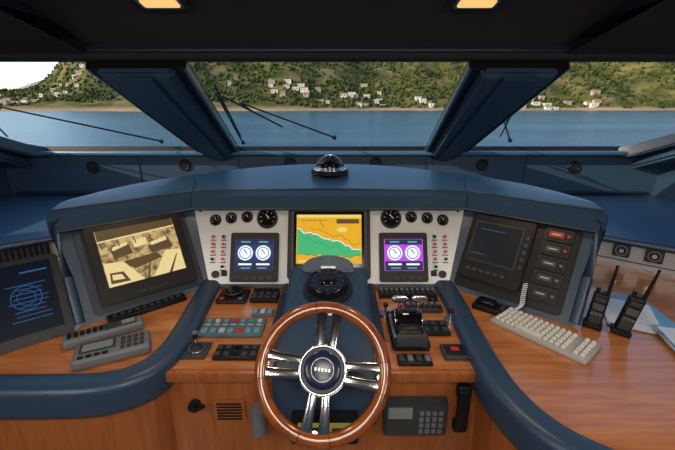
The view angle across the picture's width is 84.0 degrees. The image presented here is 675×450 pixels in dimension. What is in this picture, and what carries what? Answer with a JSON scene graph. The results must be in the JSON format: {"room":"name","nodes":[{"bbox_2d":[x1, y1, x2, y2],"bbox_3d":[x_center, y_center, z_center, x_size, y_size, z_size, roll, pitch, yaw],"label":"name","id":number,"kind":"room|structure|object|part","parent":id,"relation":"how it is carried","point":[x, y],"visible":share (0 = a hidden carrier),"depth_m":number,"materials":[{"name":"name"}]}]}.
{"room":"control cabin","nodes":[
{"label":"control cabin","id":0,"kind":"room"},
{"bbox_2d":[0,166,12,198],"bbox_3d":[-2.875,0.389,1.069,0.060,2.130,4.900,0,18,0],"label":"wall","id":1,"kind":"structure","parent":0,"point":[5,189],"depth_m":3.20,"materials":[{"name":"blue leather"}]},
{"bbox_2d":[6,151,658,194],"bbox_3d":[-0.045,0.023,3.366,5.700,1.370,0.180,0,18,0],"label":"wall","id":2,"kind":"structure","parent":0,"point":[58,172],"depth_m":3.21,"materials":[{"name":"blue leather"}]},
{"bbox_2d":[86,161,98,172],"bbox_3d":[-2.095,-0.493,3.206,0.102,0.102,0.018,0,18,0],"label":"air vent","id":3,"kind":"object","parent":2,"relation":"in","point":[92,167],"visible":1,"depth_m":3.20,"materials":[{"name":"black plastic"}]},
{"bbox_2d":[178,159,190,170],"bbox_3d":[-1.305,-0.512,3.200,0.102,0.102,0.018,0,18,0],"label":"air vent","id":4,"kind":"object","parent":2,"relation":"in","point":[184,164],"visible":1,"depth_m":3.20,"materials":[{"name":"black plastic"}]},
{"bbox_2d":[284,157,295,164],"bbox_3d":[-0.405,-0.526,3.195,0.102,0.102,0.018,0,18,0],"label":"air vent","id":5,"kind":"object","parent":2,"relation":"in","point":[288,161],"visible":0.6,"depth_m":3.19,"materials":[{"name":"black plastic"}]},
{"bbox_2d":[0,41,674,167],"bbox_3d":[-0.045,-0.642,2.433,5.600,0.783,1.497,0,18,0],"label":"windshield frame","id":6,"kind":"object","parent":2,"relation":"attached to","point":[485,95],"visible":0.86,"depth_m":2.06,"materials":[{"name":"blue metal"}]},
{"bbox_2d":[0,106,163,142],"bbox_3d":[-1.989,-0.709,2.721,1.123,0.293,0.699,0,18,0],"label":"windshield wiper","id":7,"kind":"object","parent":6,"relation":"attached to","point":[161,140],"depth_m":2.72,"materials":[{"name":"black metal"}]},
{"bbox_2d":[214,84,244,144],"bbox_3d":[-0.731,-0.717,2.577,0.144,0.420,1.028,0,18,0],"label":"windshield wiper","id":8,"kind":"object","parent":6,"relation":"attached to","point":[219,97],"depth_m":2.45,"materials":[{"name":"black metal"}]},
{"bbox_2d":[222,95,336,139],"bbox_3d":[-0.374,-0.725,2.609,0.115,0.317,1.012,15,23,39],"label":"windshield wiper","id":9,"kind":"object","parent":6,"relation":"attached to","point":[243,105],"visible":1,"depth_m":2.50,"materials":[{"name":"black plastic"}]},
{"bbox_2d":[499,117,511,142],"bbox_3d":[1.247,-0.707,2.685,0.352,0.296,0.728,0,18,0],"label":"windshield wiper","id":10,"kind":"object","parent":6,"relation":"attached to","point":[505,127],"depth_m":2.80,"materials":[{"name":"black metal"}]},
{"bbox_2d":[370,157,381,164],"bbox_3d":[0.325,-0.526,3.195,0.102,0.102,0.018,0,18,0],"label":"air vent","id":11,"kind":"object","parent":2,"relation":"in","point":[374,161],"visible":0.69,"depth_m":3.19,"materials":[{"name":"black plastic"}]},
{"bbox_2d":[476,159,487,170],"bbox_3d":[1.235,-0.512,3.200,0.102,0.102,0.018,0,18,0],"label":"air vent","id":12,"kind":"object","parent":2,"relation":"in","point":[482,164],"visible":1,"depth_m":3.20,"materials":[{"name":"black plastic"}]},
{"bbox_2d":[568,161,580,172],"bbox_3d":[2.025,-0.493,3.206,0.102,0.102,0.018,0,18,0],"label":"air vent","id":13,"kind":"object","parent":2,"relation":"in","point":[573,167],"visible":1,"depth_m":3.20,"materials":[{"name":"black plastic"}]},
{"bbox_2d":[0,0,674,61],"bbox_3d":[-0.045,-0.381,0.088,5.700,0.288,3.500,0,18,0],"label":"ceiling","id":14,"kind":"structure","parent":0,"point":[30,30],"depth_m":1.48,"materials":[{"name":"black fabric"}]},
{"bbox_2d":[130,0,192,9],"bbox_3d":[-0.605,-0.760,1.278,0.190,0.015,0.110,0,5,0],"label":"recessed light","id":15,"kind":"object","parent":14,"relation":"in","point":[140,4],"depth_m":1.29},
{"bbox_2d":[445,0,506,9],"bbox_3d":[0.475,-0.760,1.278,0.190,0.015,0.110,0,5,0],"label":"recessed light","id":16,"kind":"object","parent":14,"relation":"in","point":[451,4],"depth_m":1.29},
{"bbox_2d":[652,163,674,201],"bbox_3d":[2.785,0.389,1.069,0.060,2.130,4.900,0,18,0],"label":"wall","id":17,"kind":"structure","parent":0,"point":[664,187],"depth_m":3.14,"materials":[{"name":"blue leather"}]},
{"bbox_3d":[-0.045,1.422,1.399,5.700,0.060,4.900,0,18,0],"label":"floor","id":18,"kind":"structure","parent":0,"visible":0},
{"bbox_2d":[0,260,674,449],"bbox_3d":[-0.045,0.798,1.790,5.560,0.850,1.834,0,18,0],"label":"desk","id":19,"kind":"object","parent":18,"relation":"on","point":[527,395],"depth_m":1.37,"materials":[{"name":"brown wood"}]},
{"bbox_2d":[0,253,74,354],"bbox_3d":[-1.357,0.335,1.482,0.470,0.318,0.203,-14,23,-38],"label":"monitor","id":20,"kind":"object","parent":19,"relation":"on","point":[34,303],"visible":0.99,"depth_m":1.54,"materials":[{"name":"black plastic"}]},
{"bbox_2d":[62,315,144,349],"bbox_3d":[-0.970,0.443,1.564,0.290,0.046,0.075,-11,21,-31],"label":"handset","id":21,"kind":"object","parent":19,"relation":"on","point":[135,323],"visible":0.98,"depth_m":1.54,"materials":[{"name":"grey plastic"}]},
{"bbox_2d":[71,330,150,370],"bbox_3d":[-0.865,0.477,1.449,0.260,0.050,0.125,-8,20,-25],"label":"radio","id":22,"kind":"object","parent":19,"relation":"on","point":[96,353],"visible":1,"depth_m":1.42,"materials":[{"name":"grey plastic"}]},
{"bbox_2d":[106,293,186,322],"bbox_3d":[-0.890,0.387,1.766,0.340,0.029,0.055,-15,23,-38],"label":"keypad","id":23,"kind":"object","parent":19,"relation":"on","point":[155,305],"visible":1,"depth_m":1.75,"materials":[{"name":"black plastic"}]},
{"bbox_3d":[-0.529,0.686,1.413,0.076,0.058,0.052,0,18,0],"label":"cabinet handle","id":24,"kind":"part","parent":19,"relation":"part of","materials":[{"name":"black metal"}]},
{"bbox_2d":[181,330,211,358],"bbox_3d":[-0.550,0.454,1.457,0.090,0.089,0.100,0,18,0],"label":"joystick","id":25,"kind":"object","parent":19,"relation":"on","point":[196,350],"visible":1,"depth_m":1.45,"materials":[{"name":"grey plastic"}]},
{"bbox_2d":[213,399,245,421],"bbox_3d":[-0.415,0.715,1.443,0.120,0.100,0.012,0,18,0],"label":"speaker grille","id":26,"kind":"object","parent":19,"relation":"attached to","point":[225,410],"visible":1,"depth_m":1.44,"materials":[{"name":"brown wood"}]},
{"bbox_2d":[198,318,266,337],"bbox_3d":[-0.450,0.438,1.615,0.270,0.023,0.130,0,18,0],"label":"light switch panel","id":27,"kind":"object","parent":19,"relation":"on","point":[212,327],"visible":0.96,"depth_m":1.59,"materials":[{"name":"blue plastic"}]},
{"bbox_2d":[215,286,250,303],"bbox_3d":[-0.520,0.344,1.873,0.150,0.045,0.130,0,18,0],"label":"control panel","id":28,"kind":"object","parent":19,"relation":"on","point":[232,294],"visible":1,"depth_m":1.85,"materials":[{"name":"black plastic"}]},
{"bbox_2d":[212,344,259,360],"bbox_3d":[-0.390,0.490,1.453,0.170,0.022,0.085,0,18,0],"label":"panel","id":29,"kind":"object","parent":19,"relation":"on","point":[223,352],"visible":0.98,"depth_m":1.43,"materials":[{"name":"black plastic"}]},
{"bbox_2d":[249,402,266,437],"bbox_3d":[-0.300,0.742,1.426,0.060,0.130,0.060,0,18,0],"label":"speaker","id":30,"kind":"object","parent":19,"relation":"attached to","point":[258,420],"visible":0.8,"depth_m":1.40},
{"bbox_2d":[251,309,274,316],"bbox_3d":[-0.345,0.403,1.734,0.100,0.018,0.060,0,18,0],"label":"light switch panel","id":31,"kind":"object","parent":19,"relation":"on","point":[256,312],"visible":1,"depth_m":1.72,"materials":[{"name":"blue plastic"}]},
{"bbox_2d":[250,288,280,302],"bbox_3d":[-0.360,0.351,1.875,0.135,0.031,0.110,0,18,0],"label":"keypad","id":32,"kind":"object","parent":19,"relation":"on","point":[263,295],"visible":1,"depth_m":1.84,"materials":[{"name":"black plastic"}]},
{"bbox_2d":[46,164,607,326],"bbox_3d":[-0.045,0.023,2.037,2.481,0.557,1.072,0,18,0],"label":"dashboard","id":33,"kind":"object","parent":19,"relation":"on","point":[282,187],"visible":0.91,"depth_m":1.99},
{"bbox_2d":[71,212,203,315],"bbox_3d":[-0.952,0.163,1.835,0.500,0.366,0.230,-15,23,-39],"label":"monitor","id":34,"kind":"object","parent":33,"relation":"attached to","point":[128,263],"visible":0.83,"depth_m":1.78,"materials":[{"name":"black plastic"}]},
{"bbox_2d":[229,233,278,281],"bbox_3d":[-0.440,0.171,1.992,0.255,0.241,0.136,0,18,0],"label":"display","id":35,"kind":"object","parent":33,"relation":"in","point":[254,257],"visible":1,"depth_m":1.98,"materials":[{"name":"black plastic"}]},
{"bbox_2d":[287,210,370,279],"bbox_3d":[-0.045,0.100,2.001,0.440,0.352,0.197,0,18,0],"label":"monitor","id":36,"kind":"object","parent":33,"relation":"in","point":[311,233],"visible":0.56,"depth_m":1.99,"materials":[{"name":"black plastic"}]},
{"bbox_2d":[195,210,463,287],"bbox_3d":[-0.045,0.118,2.007,1.474,0.429,0.025,0,-9,0],"label":"panel","id":37,"kind":"object","parent":33,"relation":"attached to","point":[215,227],"depth_m":2.02,"materials":[{"name":"white metal"}]},
{"bbox_2d":[311,154,348,177],"bbox_3d":[-0.045,-0.338,2.223,0.224,0.166,0.224,0,18,0],"label":"dome compass","id":38,"kind":"object","parent":33,"relation":"on","point":[328,165],"visible":0.91,"depth_m":2.15,"materials":[{"name":"black glass"}]},
{"bbox_2d":[379,233,428,281],"bbox_3d":[0.350,0.171,1.992,0.255,0.241,0.136,0,18,0],"label":"display","id":39,"kind":"object","parent":33,"relation":"in","point":[403,257],"visible":1,"depth_m":1.98,"materials":[{"name":"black plastic"}]},
{"bbox_2d":[454,212,583,315],"bbox_3d":[0.867,0.162,1.840,0.500,0.365,0.216,15,23,38],"label":"display","id":40,"kind":"object","parent":33,"relation":"in","point":[500,255],"visible":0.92,"depth_m":1.82,"materials":[{"name":"black plastic"}]},
{"bbox_2d":[528,227,574,304],"bbox_3d":[0.986,0.183,1.730,0.115,0.304,0.184,15,23,38],"label":"panel","id":41,"kind":"object","parent":33,"relation":"attached to","point":[552,234],"visible":1,"depth_m":1.72,"materials":[{"name":"grey plastic"}]},
{"bbox_2d":[272,255,384,426],"bbox_3d":[-0.045,0.445,1.654,0.470,0.446,0.690,0,18,0],"label":"helm binnacle","id":42,"kind":"object","parent":19,"relation":"on","point":[289,394],"visible":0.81,"depth_m":1.48,"materials":[{"name":"blue leather"}]},
{"bbox_2d":[254,301,391,448],"bbox_3d":[-0.048,0.478,1.234,0.451,0.356,0.306,0,18,1],"label":"steering wheel","id":43,"kind":"object","parent":42,"relation":"attached to","point":[322,370],"visible":1,"depth_m":1.20,"materials":[{"name":"brown wood"}]},
{"bbox_2d":[291,410,358,443],"bbox_3d":[-0.045,0.723,1.346,0.240,0.109,0.076,0,18,0],"label":"display","id":44,"kind":"object","parent":42,"relation":"attached to","point":[339,419],"visible":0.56,"depth_m":1.32,"materials":[{"name":"black plastic"}]},
{"bbox_2d":[303,268,352,303],"bbox_3d":[-0.045,0.280,1.745,0.230,0.105,0.228,10,20,29],"label":"magnetic compass","id":45,"kind":"object","parent":42,"relation":"attached to","point":[325,284],"visible":0.98,"depth_m":1.70,"materials":[{"name":"black plastic"}]},
{"bbox_2d":[0,195,674,275],"bbox_3d":[-0.045,0.080,2.488,5.615,0.174,1.729,0,18,0],"label":"shelf","id":46,"kind":"object","parent":19,"relation":"on","point":[641,222],"visible":0.33,"depth_m":2.46,"materials":[{"name":"blue leather"}]},
{"bbox_2d":[0,243,50,262],"bbox_3d":[-1.840,0.168,2.188,0.260,0.085,0.015,-13,22,-36],"label":"louvered vent","id":47,"kind":"object","parent":46,"relation":"attached to","point":[40,249],"visible":0.65,"depth_m":2.19,"materials":[{"name":"black plastic"}]},
{"bbox_2d":[612,243,631,257],"bbox_3d":[1.686,0.150,2.226,0.085,0.085,0.029,13,22,36],"label":"power socket","id":48,"kind":"object","parent":46,"relation":"attached to","point":[620,250],"visible":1,"depth_m":2.22,"materials":[{"name":"grey plastic"}]},
{"bbox_2d":[644,249,665,263],"bbox_3d":[1.806,0.179,2.136,0.085,0.085,0.029,13,22,36],"label":"power socket","id":49,"kind":"object","parent":46,"relation":"attached to","point":[652,256],"visible":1,"depth_m":2.13,"materials":[{"name":"grey plastic"}]},
{"bbox_2d":[379,302,388,317],"bbox_3d":[0.220,0.384,1.718,0.060,0.064,0.060,0,18,0],"label":"lever","id":50,"kind":"object","parent":19,"relation":"on","point":[382,312],"visible":0.8,"depth_m":1.71,"materials":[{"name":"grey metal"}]},
{"bbox_2d":[385,296,430,350],"bbox_3d":[0.290,0.369,1.554,0.150,0.192,0.254,0,18,0],"label":"throttle","id":51,"kind":"object","parent":19,"relation":"on","point":[407,332],"visible":1,"depth_m":1.50,"materials":[{"name":"black plastic"}]},
{"bbox_2d":[378,288,437,297],"bbox_3d":[0.355,0.343,1.905,0.290,0.028,0.075,0,18,0],"label":"switch panel","id":52,"kind":"object","parent":19,"relation":"on","point":[383,292],"visible":1,"depth_m":1.88,"materials":[{"name":"black plastic"}]},
{"bbox_2d":[396,354,432,365],"bbox_3d":[0.290,0.505,1.410,0.130,0.020,0.060,0,18,0],"label":"panel","id":53,"kind":"object","parent":19,"relation":"on","point":[403,359],"visible":1,"depth_m":1.39,"materials":[{"name":"black plastic"}]},
{"bbox_2d":[382,396,448,435],"bbox_3d":[0.295,0.730,1.429,0.240,0.160,0.048,0,18,0],"label":"telephone base","id":54,"kind":"object","parent":19,"relation":"attached to","point":[402,415],"visible":0.99,"depth_m":1.41,"materials":[{"name":"grey plastic"}]},
{"bbox_2d":[404,298,442,312],"bbox_3d":[0.405,0.381,1.785,0.170,0.028,0.100,0,18,0],"label":"switch panel","id":55,"kind":"object","parent":19,"relation":"on","point":[431,305],"visible":0.66,"depth_m":1.75,"materials":[{"name":"grey plastic"}]},
{"bbox_2d":[423,320,450,335],"bbox_3d":[0.415,0.439,1.610,0.120,0.024,0.100,0,18,0],"label":"switch panel","id":56,"kind":"object","parent":19,"relation":"on","point":[432,327],"visible":0.74,"depth_m":1.59,"materials":[{"name":"black plastic"}]},
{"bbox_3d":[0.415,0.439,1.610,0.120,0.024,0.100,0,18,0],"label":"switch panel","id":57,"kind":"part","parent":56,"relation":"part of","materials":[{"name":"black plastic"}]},
{"bbox_2d":[443,308,453,323],"bbox_3d":[0.505,0.399,1.670,0.060,0.064,0.060,0,18,0],"label":"lever","id":58,"kind":"object","parent":19,"relation":"on","point":[447,318],"depth_m":1.66,"materials":[{"name":"silver metal"}]},
{"bbox_2d":[439,344,469,360],"bbox_3d":[0.455,0.490,1.453,0.100,0.022,0.085,0,18,0],"label":"switch panel","id":59,"kind":"object","parent":19,"relation":"on","point":[451,352],"visible":1,"depth_m":1.43,"materials":[{"name":"grey plastic"}]},
{"bbox_2d":[452,383,471,431],"bbox_3d":[0.470,0.693,1.415,0.055,0.215,0.043,0,18,0],"label":"telephone handset","id":60,"kind":"object","parent":19,"relation":"attached to","point":[463,390],"depth_m":1.39,"materials":[{"name":"black plastic"}]},
{"bbox_2d":[472,296,508,315],"bbox_3d":[0.720,0.377,1.763,0.150,0.049,0.085,13,22,36],"label":"cradle","id":61,"kind":"object","parent":19,"relation":"on","point":[482,303],"visible":0.88,"depth_m":1.75,"materials":[{"name":"black plastic"}]},
{"bbox_2d":[514,283,527,308],"bbox_3d":[0.837,0.339,1.730,0.133,0.117,0.056,-8,19,-24],"label":"coiled phone cord","id":62,"kind":"object","parent":61,"relation":"attached to","point":[520,305],"visible":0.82,"depth_m":1.73,"materials":[{"name":"white plastic"}]},
{"bbox_2d":[490,307,600,364],"bbox_3d":[0.860,0.447,1.570,0.165,0.034,0.380,-14,22,-37],"label":"keyboard","id":63,"kind":"object","parent":19,"relation":"on","point":[568,344],"visible":1,"depth_m":1.53,"materials":[{"name":"grey plastic"}]},
{"bbox_2d":[582,265,618,331],"bbox_3d":[1.108,0.300,1.584,0.079,0.300,0.055,12,21,33],"label":"walkie talkie","id":64,"kind":"object","parent":19,"relation":"on","point":[599,302],"visible":1,"depth_m":1.58,"materials":[{"name":"black plastic"}]},
{"bbox_2d":[610,269,661,338],"bbox_3d":[1.208,0.315,1.527,0.112,0.313,0.055,10,20,28],"label":"walkie talkie","id":65,"kind":"object","parent":19,"relation":"on","point":[632,308],"visible":1,"depth_m":1.53,"materials":[{"name":"black plastic"}]},
{"bbox_2d":[605,295,674,334],"bbox_3d":[1.378,0.405,1.740,0.293,0.008,0.367,6,19,19],"label":"paper sheets","id":66,"kind":"object","parent":19,"relation":"on","point":[649,315],"visible":0.48,"depth_m":1.70,"materials":[{"name":"white paper"}]},
{"bbox_2d":[652,324,674,351],"bbox_3d":[1.401,0.473,1.485,0.179,0.018,0.240,5,18,14],"label":"spiral notebook","id":67,"kind":"object","parent":19,"relation":"on","point":[667,333],"visible":1,"depth_m":1.54,"materials":[{"name":"white paper"}]},
{"label":"outside","id":68,"kind":"structure","parent":0,"visible":0},
{"bbox_2d":[0,62,674,110],"bbox_3d":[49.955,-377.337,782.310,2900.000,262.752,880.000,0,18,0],"label":"hillside","id":69,"kind":"structure","parent":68,"point":[638,84],"depth_m":587.68,"materials":[{"name":"green plant"}]},
{"bbox_2d":[0,64,601,109],"bbox_3d":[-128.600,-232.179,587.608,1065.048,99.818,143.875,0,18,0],"label":"village","id":70,"kind":"object","parent":69,"relation":"on","point":[595,102],"visible":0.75,"depth_m":556.54,"materials":[{"name":"beige"}]},
{"bbox_2d":[0,62,674,108],"bbox_3d":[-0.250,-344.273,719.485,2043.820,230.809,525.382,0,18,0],"label":"forest trees","id":71,"kind":"object","parent":69,"relation":"on","point":[37,89],"visible":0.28,"depth_m":586.89,"materials":[{"name":"green plant"}]},
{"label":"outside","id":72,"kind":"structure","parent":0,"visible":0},
{"bbox_2d":[0,110,674,145],"bbox_3d":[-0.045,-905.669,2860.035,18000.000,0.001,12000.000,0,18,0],"label":"sea","id":73,"kind":"structure","parent":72,"point":[355,127],"depth_m":114.65,"materials":[{"name":"liquid"}]},
{"bbox_2d":[17,80,40,88],"bbox_3d":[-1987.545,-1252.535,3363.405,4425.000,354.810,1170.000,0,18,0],"label":"mountain","id":74,"kind":"structure","parent":73,"relation":"on","point":[33,83],"depth_m":3047.43}
]}

